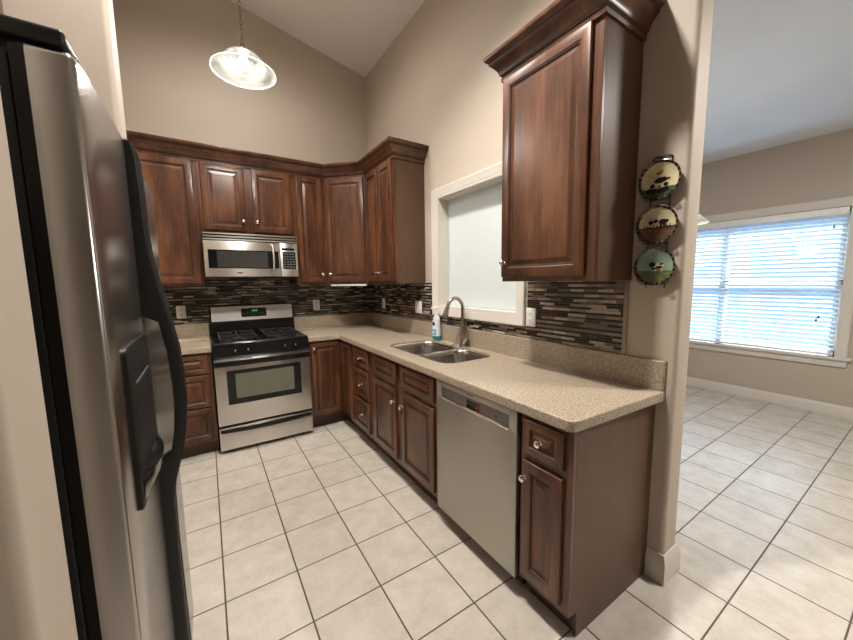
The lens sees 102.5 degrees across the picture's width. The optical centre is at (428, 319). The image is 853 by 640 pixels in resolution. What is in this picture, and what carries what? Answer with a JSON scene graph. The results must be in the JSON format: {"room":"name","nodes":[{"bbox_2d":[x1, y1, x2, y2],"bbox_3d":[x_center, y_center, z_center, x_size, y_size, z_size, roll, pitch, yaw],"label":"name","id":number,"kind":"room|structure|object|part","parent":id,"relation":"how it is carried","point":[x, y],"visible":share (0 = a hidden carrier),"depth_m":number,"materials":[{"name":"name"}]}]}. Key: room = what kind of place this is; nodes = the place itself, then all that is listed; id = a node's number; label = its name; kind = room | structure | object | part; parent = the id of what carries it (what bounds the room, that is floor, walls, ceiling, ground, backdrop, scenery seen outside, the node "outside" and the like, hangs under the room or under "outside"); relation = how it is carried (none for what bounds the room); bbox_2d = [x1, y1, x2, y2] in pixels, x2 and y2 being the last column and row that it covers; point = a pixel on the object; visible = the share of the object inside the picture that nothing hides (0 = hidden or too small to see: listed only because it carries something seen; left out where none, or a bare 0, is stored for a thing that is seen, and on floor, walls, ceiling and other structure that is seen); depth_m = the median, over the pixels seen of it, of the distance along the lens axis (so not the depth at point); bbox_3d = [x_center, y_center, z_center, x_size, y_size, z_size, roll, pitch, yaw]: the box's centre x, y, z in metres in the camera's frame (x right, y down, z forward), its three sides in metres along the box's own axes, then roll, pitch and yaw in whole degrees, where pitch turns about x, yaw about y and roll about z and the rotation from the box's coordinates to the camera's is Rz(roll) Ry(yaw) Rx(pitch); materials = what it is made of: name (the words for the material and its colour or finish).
{"room":"kitchen","nodes":[
{"label":"kitchen","id":0,"kind":"room"},
{"bbox_2d":[0,91,77,639],"bbox_3d":[-1.396,-0.892,-0.263,2.108,4.700,0.125,-5,8,-33],"label":"wall","id":1,"kind":"structure","parent":0,"point":[36,602],"depth_m":0.41,"materials":[{"name":"beige paint"}]},
{"bbox_2d":[2,0,126,137],"bbox_3d":[-1.550,-0.927,0.978,0.992,4.500,0.130,-5,8,-33],"label":"wall","id":2,"kind":"structure","parent":0,"point":[88,26],"depth_m":1.16,"materials":[{"name":"beige paint"}]},
{"bbox_2d":[112,0,366,427],"bbox_3d":[-0.361,-1.371,4.361,6.700,4.600,0.150,-5,8,-33],"label":"wall","id":3,"kind":"structure","parent":0,"point":[314,111],"depth_m":3.21,"materials":[{"name":"beige paint"}]},
{"bbox_2d":[137,152,205,286],"bbox_3d":[-2.217,-0.826,2.905,0.480,1.083,0.350,-5,8,-33],"label":"upper cabinet","id":4,"kind":"object","parent":3,"relation":"attached to","point":[172,181],"visible":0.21,"depth_m":2.83,"materials":[{"name":"brown wood"}]},
{"bbox_3d":[-2.153,-0.816,2.808,0.480,1.083,0.019,-5,8,-33],"label":"frame","id":5,"kind":"part","parent":4,"relation":"part of","materials":[{"name":"brown wood"}]},
{"bbox_2d":[176,306,185,318],"bbox_3d":[-2.270,-0.069,3.148,0.072,0.116,0.008,-5,8,-33],"label":"wall outlet","id":6,"kind":"object","parent":3,"relation":"attached to","point":[180,310],"visible":1,"depth_m":3.15,"materials":[{"name":"white plastic"}]},
{"bbox_2d":[195,161,293,236],"bbox_3d":[-1.698,-1.099,3.215,0.761,0.623,0.350,-5,8,-33],"label":"upper cabinet","id":7,"kind":"object","parent":3,"relation":"attached to","point":[232,199],"visible":0.94,"depth_m":3.08,"materials":[{"name":"brown wood"}]},
{"bbox_3d":[-1.786,-1.065,2.998,0.330,0.560,0.019,-5,8,-33],"label":"door","id":8,"kind":"part","parent":7,"relation":"part of","materials":[{"name":"brown wood"}]},
{"bbox_3d":[-1.461,-1.092,3.207,0.329,0.560,0.019,-5,8,-33],"label":"door","id":9,"kind":"part","parent":7,"relation":"part of","materials":[{"name":"brown wood"}]},
{"bbox_2d":[202,231,298,277],"bbox_3d":[-1.664,-0.592,3.230,0.757,0.380,0.435,-5,8,-33],"label":"microwave oven","id":10,"kind":"object","parent":3,"relation":"attached to","point":[226,255],"visible":1,"depth_m":3.07,"materials":[{"name":"silver metal"}]},
{"bbox_3d":[-1.644,-0.539,3.057,0.598,0.308,0.026,-5,8,-33],"label":"door","id":11,"kind":"part","parent":10,"relation":"part of","materials":[{"name":"metal"}]},
{"bbox_3d":[-1.426,-0.554,3.157,0.049,0.297,0.023,5,9,43],"label":"handle","id":12,"kind":"part","parent":10,"relation":"part of","materials":[{"name":"metal"}]},
{"bbox_3d":[-1.325,-0.566,3.262,0.156,0.308,0.026,-5,8,-33],"label":"control panel","id":13,"kind":"part","parent":10,"relation":"part of","materials":[{"name":"metal"}]},
{"bbox_2d":[163,278,371,324],"bbox_3d":[-1.609,-0.223,3.573,2.194,0.426,0.006,-5,8,-33],"label":"tile backsplash","id":14,"kind":"structure","parent":3,"relation":"attached to","point":[334,300],"depth_m":3.52,"materials":[{"name":"tile"}]},
{"bbox_2d":[291,175,327,284],"bbox_3d":[-1.242,-0.908,3.532,0.316,1.083,0.350,-5,8,-33],"label":"upper cabinet","id":15,"kind":"object","parent":3,"relation":"attached to","point":[308,197],"visible":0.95,"depth_m":3.41,"materials":[{"name":"brown wood"}]},
{"bbox_2d":[313,300,319,309],"bbox_3d":[-1.241,-0.164,3.808,0.072,0.116,0.008,-5,8,-33],"label":"wall outlet","id":16,"kind":"object","parent":3,"relation":"attached to","point":[316,303],"visible":1,"depth_m":3.81,"materials":[{"name":"white plastic"}]},
{"bbox_2d":[324,177,367,283],"bbox_3d":[-0.789,-0.929,3.667,0.623,1.083,0.613,-5,8,-33],"label":"upper cabinet","id":17,"kind":"object","parent":3,"relation":"attached to","point":[345,215],"visible":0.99,"depth_m":3.45,"materials":[{"name":"brown wood"}]},
{"bbox_2d":[126,130,428,179],"bbox_3d":[-1.218,-1.423,3.035,2.418,0.128,0.788,-1,6,-6],"label":"crown molding","id":18,"kind":"structure","parent":17,"relation":"attached to","point":[390,147],"depth_m":2.96,"materials":[{"name":"brown wood"}]},
{"bbox_2d":[331,284,366,285],"bbox_3d":[-0.818,-0.358,3.543,0.391,0.021,0.034,1,7,12],"label":"light","id":19,"kind":"object","parent":17,"relation":"attached to","point":[331,284],"visible":0.94,"depth_m":3.52,"materials":[{"name":"white plastic"}]},
{"bbox_2d":[230,0,424,76],"bbox_3d":[-0.486,-2.786,-0.120,4.256,1.017,7.250,-5,8,-33],"label":"ceiling","id":20,"kind":"structure","parent":0,"point":[355,34],"depth_m":3.21,"materials":[{"name":"white paint"}]},
{"bbox_2d":[209,0,275,89],"bbox_3d":[-1.147,-2.183,2.046,0.367,1.326,0.367,-5,8,-33],"label":"pendant lamp","id":21,"kind":"object","parent":20,"relation":"hanging from","point":[243,63],"visible":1,"depth_m":2.09,"materials":[{"name":"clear glass"}]},
{"bbox_3d":[-1.147,-2.240,2.039,0.012,1.099,0.012,1,7,12],"label":"chain","id":22,"kind":"part","parent":21,"relation":"part of","materials":[{"name":"brown metal"}]},
{"bbox_3d":[-1.139,-1.586,2.112,0.068,0.075,0.068,-5,8,-33],"label":"bulb","id":23,"kind":"part","parent":21,"relation":"part of","materials":[{"name":"white glass"}]},
{"bbox_3d":[-1.139,-1.586,2.112,0.360,0.116,0.360,-5,8,-33],"label":"lamp shade","id":24,"kind":"part","parent":21,"relation":"part of","materials":[{"name":"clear glass"}]},
{"bbox_2d":[180,385,852,639],"bbox_3d":[1.083,1.286,1.353,7.900,0.050,7.300,-5,8,-33],"label":"floor","id":25,"kind":"structure","parent":0,"point":[315,534],"depth_m":1.81,"materials":[{"name":"tile"}]},
{"bbox_2d":[0,14,192,639],"bbox_3d":[-1.060,0.452,0.791,0.866,1.786,0.925,-5,8,-33],"label":"refrigerator","id":26,"kind":"object","parent":25,"relation":"on","point":[109,352],"visible":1,"depth_m":0.56,"materials":[{"name":"silver metal"}]},
{"bbox_3d":[-0.673,0.396,0.911,0.079,1.642,0.025,-5,8,-33],"label":"handle","id":27,"kind":"part","parent":26,"relation":"part of","materials":[{"name":"black plastic"}]},
{"bbox_3d":[-0.694,0.393,0.943,0.079,1.642,0.025,-5,8,-33],"label":"handle","id":28,"kind":"part","parent":26,"relation":"part of","materials":[{"name":"black plastic"}]},
{"bbox_3d":[-0.883,0.381,1.126,0.055,1.670,0.545,-5,8,-33],"label":"door","id":29,"kind":"part","parent":26,"relation":"part of","materials":[{"name":"metal"}]},
{"bbox_2d":[171,352,218,458],"bbox_3d":[-2.106,0.684,2.949,0.457,0.871,0.660,-5,8,-33],"label":"base cabinet","id":30,"kind":"object","parent":25,"relation":"on","point":[201,436],"visible":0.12,"depth_m":2.77,"materials":[{"name":"brown wood"}]},
{"bbox_3d":[-1.943,0.591,2.697,0.382,0.260,0.019,-5,8,-33],"label":"drawer","id":31,"kind":"part","parent":30,"relation":"part of","materials":[{"name":"brown wood"}]},
{"bbox_2d":[175,323,210,354],"bbox_3d":[-2.141,0.164,2.885,0.514,0.177,0.640,-5,8,-33],"label":"countertop","id":32,"kind":"structure","parent":30,"relation":"on","point":[201,329],"depth_m":3.14,"materials":[{"name":"beige stone"}]},
{"bbox_2d":[178,336,208,341],"bbox_3d":[-2.229,0.184,3.068,0.451,0.014,0.187,-5,8,-33],"label":"cutting board","id":33,"kind":"object","parent":32,"relation":"on","point":[187,339],"visible":0.51,"depth_m":3.10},
{"bbox_3d":[-1.946,0.373,2.672,0.382,0.150,0.019,-5,8,-33],"label":"drawer","id":34,"kind":"part","parent":30,"relation":"part of","materials":[{"name":"brown wood"}]},
{"bbox_3d":[-1.940,0.865,2.727,0.382,0.260,0.019,-5,8,-33],"label":"drawer","id":35,"kind":"part","parent":30,"relation":"part of","materials":[{"name":"brown wood"}]},
{"bbox_3d":[-1.959,0.651,2.715,0.457,0.757,0.019,-5,8,-33],"label":"frame","id":36,"kind":"part","parent":30,"relation":"part of","materials":[{"name":"brown wood"}]},
{"bbox_2d":[208,303,312,451],"bbox_3d":[-1.571,0.476,3.226,0.756,1.212,0.706,-5,8,-33],"label":"gas range","id":37,"kind":"object","parent":25,"relation":"on","point":[261,363],"visible":1,"depth_m":3.02,"materials":[{"name":"silver metal"}]},
{"bbox_3d":[-1.660,0.172,2.975,0.144,0.025,0.144,-5,8,-33],"label":"burner","id":38,"kind":"part","parent":37,"relation":"part of","materials":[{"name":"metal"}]},
{"bbox_3d":[-1.742,-0.074,3.423,0.724,0.142,0.020,-5,8,-33],"label":"backguard panel","id":39,"kind":"part","parent":37,"relation":"part of","materials":[{"name":"metal"}]},
{"bbox_2d":[211,332,307,347],"bbox_3d":[-1.575,0.163,3.191,0.756,0.031,0.580,-5,8,-33],"label":"cooktop","id":40,"kind":"object","parent":37,"relation":"in","point":[263,340],"depth_m":3.01,"materials":[{"name":"black metal"}]},
{"bbox_3d":[-1.392,0.344,2.930,0.744,0.045,0.039,-5,8,-33],"label":"handle","id":41,"kind":"part","parent":37,"relation":"part of","materials":[{"name":"silver metal"}]},
{"bbox_3d":[-1.419,0.582,3.003,0.750,0.558,0.043,-5,8,-33],"label":"oven door","id":42,"kind":"part","parent":37,"relation":"part of","materials":[{"name":"metal"}]},
{"bbox_3d":[-1.413,0.974,3.047,0.750,0.193,0.043,-5,8,-33],"label":"warming drawer","id":43,"kind":"part","parent":37,"relation":"part of","materials":[{"name":"metal"}]},
{"bbox_3d":[-1.396,0.916,3.013,0.728,0.048,0.027,-5,8,-33],"label":"handle","id":44,"kind":"part","parent":37,"relation":"part of","materials":[{"name":"silver metal"}]},
{"bbox_3d":[-1.341,0.145,3.180,0.132,0.025,0.132,-5,8,-33],"label":"burner","id":45,"kind":"part","parent":37,"relation":"part of","materials":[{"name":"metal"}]},
{"bbox_2d":[308,339,361,431],"bbox_3d":[-0.810,0.592,3.625,0.922,0.871,0.922,-5,8,-33],"label":"base cabinet","id":46,"kind":"object","parent":25,"relation":"on","point":[331,361],"visible":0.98,"depth_m":3.31,"materials":[{"name":"brown wood"}]},
{"bbox_3d":[-0.981,0.564,3.324,0.271,0.700,0.019,-5,8,-33],"label":"door","id":47,"kind":"part","parent":46,"relation":"part of","materials":[{"name":"brown wood"}]},
{"bbox_3d":[-0.780,0.566,3.282,0.019,0.700,0.265,-5,8,-33],"label":"door","id":48,"kind":"part","parent":46,"relation":"part of","materials":[{"name":"brown wood"}]},
{"bbox_2d":[294,312,666,432],"bbox_3d":[-0.197,0.169,2.616,0.924,0.177,3.206,-5,8,-33],"label":"countertop","id":49,"kind":"structure","parent":46,"relation":"on","point":[573,389],"depth_m":1.82,"materials":[{"name":"beige stone"}]},
{"bbox_2d":[295,326,330,330],"bbox_3d":[-1.256,0.097,3.748,0.360,0.010,0.097,-5,8,-33],"label":"cutting board","id":50,"kind":"object","parent":49,"relation":"on","point":[327,326],"visible":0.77,"depth_m":3.72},
{"bbox_2d":[431,306,440,339],"bbox_3d":[0.071,0.030,2.937,0.080,0.289,0.080,0,6,10],"label":"soap bottle","id":51,"kind":"object","parent":49,"relation":"on","point":[436,327],"visible":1,"depth_m":2.91,"materials":[{"name":"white plastic"}]},
{"bbox_2d":[391,342,489,362],"bbox_3d":[0.061,0.326,2.538,0.423,0.186,0.824,-5,8,-33],"label":"sink","id":52,"kind":"object","parent":49,"relation":"in","point":[437,352],"visible":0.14,"depth_m":2.56,"materials":[{"name":"metal"}]},
{"bbox_3d":[-0.048,0.309,2.704,0.416,0.185,0.418,-5,8,-33],"label":"bowl","id":53,"kind":"part","parent":52,"relation":"part of","materials":[{"name":"metal"}]},
{"bbox_3d":[0.181,0.345,2.352,0.416,0.185,0.373,-5,8,-33],"label":"bowl","id":54,"kind":"part","parent":52,"relation":"part of","materials":[{"name":"metal"}]},
{"bbox_2d":[442,296,468,346],"bbox_3d":[0.199,0.017,2.596,0.208,0.387,0.096,-2,7,-12],"label":"kitchen faucet","id":55,"kind":"object","parent":49,"relation":"on","point":[464,335],"visible":1,"depth_m":2.60,"materials":[{"name":"silver metal"}]},
{"bbox_3d":[0.207,-0.057,2.590,0.162,0.238,0.029,-4,7,-27],"label":"spout","id":56,"kind":"part","parent":55,"relation":"part of","materials":[{"name":"silver metal"}]},
{"bbox_3d":[0.283,0.095,2.610,0.042,0.182,0.070,-5,8,-33],"label":"lever","id":57,"kind":"part","parent":55,"relation":"part of","materials":[{"name":"silver metal"}]},
{"bbox_2d":[352,344,380,449],"bbox_3d":[-0.337,0.641,3.138,0.660,0.871,0.408,-5,8,-33],"label":"base cabinet","id":58,"kind":"object","parent":25,"relation":"on","point":[362,382],"visible":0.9,"depth_m":2.92,"materials":[{"name":"brown wood"}]},
{"bbox_3d":[-0.575,0.329,2.929,0.019,0.155,0.328,-5,8,-33],"label":"drawer","id":59,"kind":"part","parent":58,"relation":"part of","materials":[{"name":"brown wood"}]},
{"bbox_3d":[-0.565,0.603,2.985,0.019,0.757,0.408,-5,8,-33],"label":"frame","id":60,"kind":"part","parent":58,"relation":"part of","materials":[{"name":"brown wood"}]},
{"bbox_3d":[-0.572,0.547,2.953,0.019,0.245,0.328,-5,8,-33],"label":"drawer","id":61,"kind":"part","parent":58,"relation":"part of","materials":[{"name":"brown wood"}]},
{"bbox_3d":[-0.569,0.818,2.983,0.019,0.260,0.328,-5,8,-33],"label":"drawer","id":62,"kind":"part","parent":58,"relation":"part of","materials":[{"name":"brown wood"}]},
{"bbox_2d":[371,352,437,503],"bbox_3d":[0.039,0.700,2.561,0.660,0.871,0.967,-5,8,-33],"label":"base cabinet","id":63,"kind":"object","parent":25,"relation":"on","point":[404,398],"visible":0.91,"depth_m":2.30,"materials":[{"name":"brown wood"}]},
{"bbox_3d":[-0.328,0.363,2.549,0.019,0.145,0.380,-5,8,-33],"label":"false drawer","id":64,"kind":"part","parent":63,"relation":"part of","materials":[{"name":"brown wood"}]},
{"bbox_3d":[-0.323,0.727,2.590,0.019,0.522,0.380,-5,8,-33],"label":"door","id":65,"kind":"part","parent":63,"relation":"part of","materials":[{"name":"brown wood"}]},
{"bbox_3d":[-0.074,0.403,2.159,0.019,0.145,0.395,-5,8,-33],"label":"false drawer","id":66,"kind":"part","parent":63,"relation":"part of","materials":[{"name":"brown wood"}]},
{"bbox_3d":[-0.069,0.768,2.200,0.019,0.522,0.395,-5,8,-33],"label":"door","id":67,"kind":"part","parent":63,"relation":"part of","materials":[{"name":"brown wood"}]},
{"bbox_2d":[436,379,526,583],"bbox_3d":[0.475,0.769,1.905,0.625,0.865,0.603,-5,8,-33],"label":"dishwasher","id":68,"kind":"object","parent":25,"relation":"on","point":[479,439],"visible":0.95,"depth_m":1.66,"materials":[{"name":"silver metal"}]},
{"bbox_3d":[0.225,0.421,1.706,0.001,0.067,0.510,-5,8,-33],"label":"control panel","id":69,"kind":"part","parent":68,"relation":"part of","materials":[{"name":"silver metal"}]},
{"bbox_3d":[0.304,1.165,1.834,0.025,0.097,0.550,-5,8,-33],"label":"toe panel","id":70,"kind":"part","parent":68,"relation":"part of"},
{"bbox_2d":[518,404,654,636],"bbox_3d":[0.704,0.806,1.541,0.660,0.871,0.247,-5,8,-33],"label":"base cabinet","id":71,"kind":"object","parent":25,"relation":"on","point":[585,494],"visible":0.97,"depth_m":1.39,"materials":[{"name":"brown wood"}]},
{"bbox_3d":[0.392,0.658,1.425,0.030,0.029,0.029,-5,8,-33],"label":"knob","id":72,"kind":"part","parent":71,"relation":"part of","materials":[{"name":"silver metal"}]},
{"bbox_3d":[0.430,0.488,1.343,0.030,0.029,0.029,-5,8,-33],"label":"knob","id":73,"kind":"part","parent":71,"relation":"part of","materials":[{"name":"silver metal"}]},
{"bbox_3d":[0.458,0.851,1.392,0.019,0.522,0.191,-5,8,-33],"label":"door","id":74,"kind":"part","parent":71,"relation":"part of","materials":[{"name":"brown wood"}]},
{"bbox_3d":[0.453,0.487,1.351,0.019,0.145,0.191,-5,8,-33],"label":"drawer","id":75,"kind":"part","parent":71,"relation":"part of","materials":[{"name":"brown wood"}]},
{"bbox_3d":[0.476,0.768,1.388,0.019,0.757,0.247,-5,8,-33],"label":"frame","id":76,"kind":"part","parent":71,"relation":"part of","materials":[{"name":"brown wood"}]},
{"bbox_3d":[0.796,0.813,1.462,0.592,0.871,0.016,-5,8,-33],"label":"panel","id":77,"kind":"part","parent":71,"relation":"part of","materials":[{"name":"brown wood"}]},
{"bbox_2d":[365,0,713,554],"bbox_3d":[1.268,-0.638,1.215,0.136,3.800,7.000,-5,8,-33],"label":"wall","id":78,"kind":"structure","parent":0,"point":[433,86],"depth_m":1.62,"materials":[{"name":"beige paint"}]},
{"bbox_2d":[382,298,384,307],"bbox_3d":[-0.506,-0.187,3.886,0.008,0.116,0.072,-5,8,-33],"label":"wall outlet","id":79,"kind":"object","parent":78,"relation":"attached to","point":[383,299],"visible":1,"depth_m":3.88,"materials":[{"name":"white plastic"}]},
{"bbox_2d":[364,158,425,283],"bbox_3d":[-0.343,-0.886,3.233,0.350,1.083,0.614,-5,8,-33],"label":"upper cabinet","id":80,"kind":"object","parent":78,"relation":"attached to","point":[394,190],"visible":0.94,"depth_m":3.02,"materials":[{"name":"brown wood"}]},
{"bbox_3d":[-0.535,-0.880,3.280,0.019,1.021,0.270,-5,8,-33],"label":"door","id":81,"kind":"part","parent":80,"relation":"part of","materials":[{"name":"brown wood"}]},
{"bbox_3d":[-0.442,-0.878,3.170,0.019,1.083,0.614,-5,8,-33],"label":"frame","id":82,"kind":"part","parent":80,"relation":"part of","materials":[{"name":"brown wood"}]},
{"bbox_3d":[-0.379,-0.855,3.041,0.019,1.021,0.266,-5,8,-33],"label":"door","id":83,"kind":"part","parent":80,"relation":"part of","materials":[{"name":"brown wood"}]},
{"bbox_2d":[415,301,421,312],"bbox_3d":[-0.093,-0.121,3.251,0.009,0.116,0.118,-5,8,-33],"label":"light switch","id":84,"kind":"object","parent":78,"relation":"attached to","point":[418,304],"visible":1,"depth_m":3.24,"materials":[{"name":"white plastic"}]},
{"bbox_2d":[431,162,525,325],"bbox_3d":[0.379,-0.532,2.583,0.162,1.054,1.036,-5,8,-33],"label":"window","id":85,"kind":"structure","parent":78,"relation":"in","point":[466,223],"depth_m":2.66,"materials":[{"name":"white paint"}]},
{"bbox_3d":[0.421,-0.535,2.610,0.008,0.894,0.876,-5,8,-33],"label":"pane","id":86,"kind":"part","parent":85,"relation":"part of","materials":[{"name":"white glass"}]},
{"bbox_2d":[371,280,624,353],"bbox_3d":[0.132,-0.142,2.916,0.006,0.365,2.999,-5,8,-33],"label":"backsplash","id":87,"kind":"structure","parent":78,"relation":"attached to","point":[583,314],"depth_m":1.97,"materials":[{"name":"tile"}]},
{"bbox_2d":[526,308,535,326],"bbox_3d":[0.638,-0.015,2.130,0.008,0.116,0.072,-5,8,-33],"label":"wall outlet","id":88,"kind":"object","parent":78,"relation":"attached to","point":[530,312],"visible":1,"depth_m":2.12,"materials":[{"name":"white plastic"}]},
{"bbox_2d":[483,0,665,281],"bbox_3d":[0.647,-0.777,1.680,0.381,1.167,0.701,-5,8,-33],"label":"upper cabinet","id":89,"kind":"object","parent":78,"relation":"attached to","point":[571,75],"visible":1,"depth_m":1.51,"materials":[{"name":"brown wood"}]},
{"bbox_3d":[0.536,-0.720,1.636,0.019,1.016,0.492,-5,8,-33],"label":"door","id":90,"kind":"part","parent":89,"relation":"part of","materials":[{"name":"brown wood"}]},
{"bbox_3d":[0.562,-0.724,1.630,0.019,1.074,0.543,-5,8,-33],"label":"frame","id":91,"kind":"part","parent":89,"relation":"part of","materials":[{"name":"brown wood"}]},
{"bbox_3d":[0.640,-1.293,1.622,0.381,0.128,0.701,-5,8,-33],"label":"crown","id":92,"kind":"part","parent":89,"relation":"part of","materials":[{"name":"brown wood"}]},
{"bbox_2d":[621,280,629,354],"bbox_3d":[0.953,-0.014,1.653,0.007,0.370,0.022,-5,8,-33],"label":"trim","id":93,"kind":"structure","parent":78,"relation":"attached to","point":[627,282],"depth_m":1.65,"materials":[{"name":"beige tile"}]},
{"bbox_2d":[636,154,673,287],"bbox_3d":[0.999,-0.423,1.496,0.038,0.568,0.130,-5,8,-33],"label":"plate rack","id":94,"kind":"object","parent":78,"relation":"attached to","point":[669,197],"visible":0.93,"depth_m":1.49,"materials":[{"name":"black metal"}]},
{"bbox_2d":[634,247,674,285],"bbox_3d":[1.003,-0.236,1.518,0.019,0.169,0.169,-5,8,-33],"label":"decorative plate","id":95,"kind":"object","parent":94,"relation":"in","point":[652,265],"visible":1,"depth_m":1.52,"materials":[{"name":"ceramic"}]},
{"bbox_2d":[636,204,677,244],"bbox_3d":[1.001,-0.414,1.498,0.019,0.169,0.169,-5,8,-33],"label":"decorative plate","id":96,"kind":"object","parent":94,"relation":"in","point":[656,222],"visible":1,"depth_m":1.50,"materials":[{"name":"ceramic"}]},
{"bbox_2d":[638,159,681,200],"bbox_3d":[0.999,-0.601,1.477,0.019,0.169,0.169,-5,8,-33],"label":"decorative plate","id":97,"kind":"object","parent":94,"relation":"in","point":[657,179],"visible":1,"depth_m":1.48,"materials":[{"name":"ceramic"}]},
{"bbox_2d":[644,542,680,586],"bbox_3d":[0.276,1.020,2.977,0.168,0.140,3.246,-5,8,-33],"label":"baseboard","id":98,"kind":"structure","parent":78,"relation":"attached to","point":[660,568],"depth_m":1.62,"materials":[{"name":"white paint"}]},
{"bbox_2d":[687,128,852,407],"bbox_3d":[4.321,-0.449,3.225,0.140,2.900,7.000,-5,8,-33],"label":"wall","id":99,"kind":"structure","parent":0,"point":[817,168],"depth_m":3.76,"materials":[{"name":"beige paint"}]},
{"bbox_2d":[686,376,852,418],"bbox_3d":[4.273,0.942,3.337,0.016,0.112,6.980,-5,8,-33],"label":"baseboard","id":100,"kind":"structure","parent":99,"relation":"attached to","point":[822,407],"depth_m":3.86,"materials":[{"name":"white paint"}]},
{"bbox_2d":[689,196,852,367],"bbox_3d":[3.656,-0.443,4.200,0.175,1.680,2.080,-5,8,-33],"label":"window","id":101,"kind":"structure","parent":99,"relation":"in","point":[845,310],"depth_m":3.56,"materials":[{"name":"white paint"}]},
{"bbox_2d":[690,206,850,355],"bbox_3d":[3.626,-0.448,4.180,0.078,1.480,1.826,-5,8,-33],"label":"window blind","id":102,"kind":"object","parent":101,"relation":"attached to","point":[840,212],"visible":0.76,"depth_m":3.82,"materials":[{"name":"white plastic"}]},
{"bbox_3d":[3.643,0.276,4.266,0.046,0.022,1.826,-5,8,-33],"label":"rail","id":103,"kind":"part","parent":102,"relation":"part of","materials":[{"name":"white plastic"}]},
{"bbox_3d":[3.950,-0.371,3.656,0.002,1.400,0.002,-5,8,-33],"label":"ladder cord","id":104,"kind":"part","parent":102,"relation":"part of","materials":[{"name":"white fabric"}]},
{"bbox_3d":[4.022,-0.535,3.497,0.002,1.040,0.002,-5,8,-33],"label":"pull cord","id":105,"kind":"part","parent":102,"relation":"part of","materials":[{"name":"white plastic"}]},
{"bbox_3d":[4.030,-0.549,3.482,0.002,1.010,0.002,-5,8,-33],"label":"pull cord","id":106,"kind":"part","parent":102,"relation":"part of","materials":[{"name":"white plastic"}]},
{"bbox_3d":[3.621,0.313,4.255,0.070,0.025,2.080,-5,8,-33],"label":"sill","id":107,"kind":"part","parent":101,"relation":"part of","materials":[{"name":"white paint"}]},
{"bbox_2d":[702,0,852,163],"bbox_3d":[2.836,-1.749,2.152,3.664,0.100,7.250,-5,8,-33],"label":"ceiling","id":108,"kind":"structure","parent":0,"point":[781,71],"depth_m":2.39,"materials":[{"name":"paint"}]},
{"bbox_3d":[-1.971,-0.963,1.347,0.690,4.500,3.200,-5,8,-33],"label":"wall","id":109,"kind":"structure","parent":0,"visible":0},
{"bbox_2d":[0,0,3,13],"bbox_3d":[-1.266,-0.768,0.505,0.632,0.560,0.975,-5,8,-33],"label":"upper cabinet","id":110,"kind":"object","parent":109,"relation":"attached to","point":[1,5],"visible":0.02,"depth_m":1.02,"materials":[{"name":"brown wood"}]}
]}

